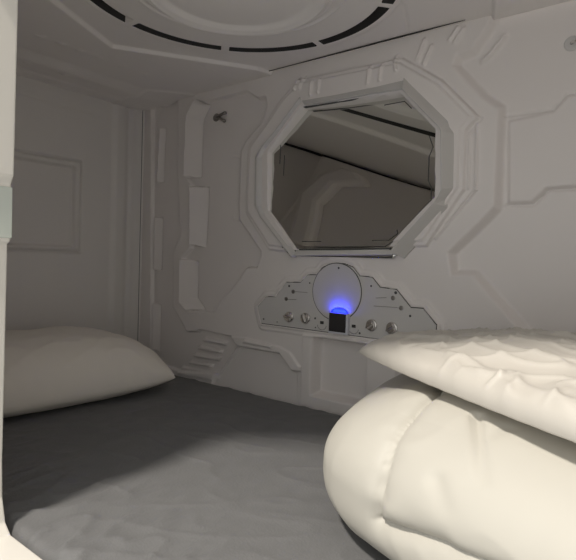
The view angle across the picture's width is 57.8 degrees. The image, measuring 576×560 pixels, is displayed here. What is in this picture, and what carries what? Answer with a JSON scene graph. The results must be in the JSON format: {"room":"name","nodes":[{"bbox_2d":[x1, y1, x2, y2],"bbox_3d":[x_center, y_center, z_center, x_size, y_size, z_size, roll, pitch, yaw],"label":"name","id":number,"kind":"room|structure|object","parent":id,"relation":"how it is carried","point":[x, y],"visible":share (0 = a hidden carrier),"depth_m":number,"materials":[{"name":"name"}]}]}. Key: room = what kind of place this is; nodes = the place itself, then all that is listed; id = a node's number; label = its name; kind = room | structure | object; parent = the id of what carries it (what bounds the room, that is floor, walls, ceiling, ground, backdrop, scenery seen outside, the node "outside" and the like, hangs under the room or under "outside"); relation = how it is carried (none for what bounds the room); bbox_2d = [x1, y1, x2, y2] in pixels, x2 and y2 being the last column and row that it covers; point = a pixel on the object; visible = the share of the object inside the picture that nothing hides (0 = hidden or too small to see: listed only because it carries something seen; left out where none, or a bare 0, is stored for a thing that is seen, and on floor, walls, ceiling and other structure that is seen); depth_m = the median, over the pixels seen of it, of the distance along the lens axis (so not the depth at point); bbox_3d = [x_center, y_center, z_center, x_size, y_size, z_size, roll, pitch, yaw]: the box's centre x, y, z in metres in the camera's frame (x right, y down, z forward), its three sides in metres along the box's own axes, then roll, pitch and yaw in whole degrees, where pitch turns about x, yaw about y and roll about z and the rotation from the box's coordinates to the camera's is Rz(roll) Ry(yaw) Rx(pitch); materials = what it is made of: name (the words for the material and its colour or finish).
{"room":"capsule hotel pod","nodes":[
{"label":"capsule hotel pod","id":0,"kind":"room"},
{"bbox_2d":[5,74,144,341],"bbox_3d":[-0.884,-0.165,1.687,0.073,1.060,0.962,4,3,38],"label":"wall","id":1,"kind":"structure","parent":0,"point":[75,243],"depth_m":1.83,"materials":[{"name":"plastic"}]},
{"bbox_2d":[137,112,142,340],"bbox_3d":[-0.574,-0.170,2.025,0.002,0.985,0.002,4,3,38],"label":"trim","id":2,"kind":"structure","parent":1,"relation":"attached to","point":[142,112],"depth_m":2.02,"materials":[{"name":"grey plastic"}]},
{"bbox_2d":[16,0,570,110],"bbox_3d":[-0.057,-0.662,1.027,2.060,0.125,0.956,4,3,38],"label":"ceiling","id":3,"kind":"structure","parent":0,"point":[72,45],"depth_m":1.49,"materials":[{"name":"plastic"}]},
{"bbox_2d":[84,0,401,53],"bbox_3d":[-0.112,-0.644,1.117,0.732,0.074,0.732,0,3,-39],"label":"ceiling light","id":4,"kind":"object","parent":3,"relation":"in","point":[227,26],"visible":1,"depth_m":1.26,"materials":[{"name":"plastic"}]},
{"bbox_2d":[140,0,575,415],"bbox_3d":[0.239,-0.119,1.442,2.055,1.060,0.116,4,3,38],"label":"wall","id":5,"kind":"structure","parent":0,"point":[501,254],"depth_m":1.41,"materials":[{"name":"plastic"}]},
{"bbox_2d":[213,111,226,122],"bbox_3d":[-0.234,-0.553,1.785,0.014,0.041,0.076,0,3,-38],"label":"coat hook","id":6,"kind":"object","parent":5,"relation":"attached to","point":[216,117],"visible":1,"depth_m":1.77,"materials":[{"name":"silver metal"}]},
{"bbox_2d":[258,263,436,338],"bbox_3d":[0.133,0.052,1.465,0.593,0.201,0.024,4,3,38],"label":"control panel","id":7,"kind":"object","parent":5,"relation":"attached to","point":[336,299],"visible":0.98,"depth_m":1.45,"materials":[{"name":"grey"}]},
{"bbox_2d":[331,308,347,313],"bbox_3d":[0.144,0.085,1.459,0.056,0.015,0.004,4,3,38],"label":"night light","id":8,"kind":"object","parent":7,"relation":"on","point":[333,310],"depth_m":1.45,"materials":[{"name":"blue plastic"}]},
{"bbox_2d":[254,78,453,258],"bbox_3d":[0.167,-0.301,1.463,0.648,0.483,0.088,4,3,38],"label":"frame","id":9,"kind":"object","parent":5,"relation":"attached to","point":[347,181],"visible":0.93,"depth_m":1.45,"materials":[{"name":"white plastic"}]},
{"bbox_2d":[270,20,463,70],"bbox_3d":[0.161,-0.631,1.438,0.657,0.004,0.004,4,3,38],"label":"trim","id":10,"kind":"structure","parent":5,"relation":"attached to","point":[462,20],"depth_m":1.39,"materials":[{"name":"grey plastic"}]},
{"bbox_2d":[564,36,575,50],"bbox_3d":[0.616,-0.511,1.119,0.023,0.032,0.047,1,2,-11],"label":"coat hook","id":11,"kind":"object","parent":5,"relation":"attached to","point":[570,42],"visible":1,"depth_m":1.13,"materials":[{"name":"silver metal"}]},
{"bbox_3d":[-0.079,0.509,1.098,2.130,0.050,1.000,4,3,38],"label":"floor","id":12,"kind":"structure","parent":0,"visible":0},
{"bbox_2d":[2,375,389,559],"bbox_3d":[-0.084,0.423,1.078,2.002,0.118,0.872,4,3,38],"label":"mattress","id":13,"kind":"object","parent":12,"relation":"on","point":[179,468],"visible":0.59,"depth_m":0.97,"materials":[{"name":"grey fabric"}]},
{"bbox_2d":[3,326,174,417],"bbox_3d":[-0.713,0.236,1.502,0.424,0.192,0.672,4,3,42],"label":"bed pillow","id":14,"kind":"object","parent":13,"relation":"on","point":[54,367],"visible":0.98,"depth_m":1.40,"materials":[{"name":"white fabric"}]},
{"bbox_2d":[323,374,575,559],"bbox_3d":[0.369,0.273,0.744,0.847,0.252,0.777,4,3,38],"label":"duvet","id":15,"kind":"object","parent":13,"relation":"on","point":[417,470],"visible":0.82,"depth_m":0.63,"materials":[{"name":"white fabric"}]},
{"bbox_2d":[359,327,575,442],"bbox_3d":[0.408,0.120,0.764,0.396,0.088,0.691,1,2,-19],"label":"bed pillow","id":16,"kind":"object","parent":15,"relation":"on","point":[527,376],"visible":1,"depth_m":0.69,"materials":[{"name":"white fabric"}]},
{"bbox_3d":[-0.356,-0.091,0.699,2.130,1.260,0.036,4,3,38],"label":"wall","id":17,"kind":"structure","parent":0,"visible":0},
{"bbox_2d":[0,0,41,559],"bbox_3d":[-0.045,-0.057,0.445,1.175,1.060,0.057,4,3,38],"label":"door frame","id":18,"kind":"structure","parent":17,"relation":"in","point":[10,548],"depth_m":0.74,"materials":[{"name":"plastic"}]}
]}

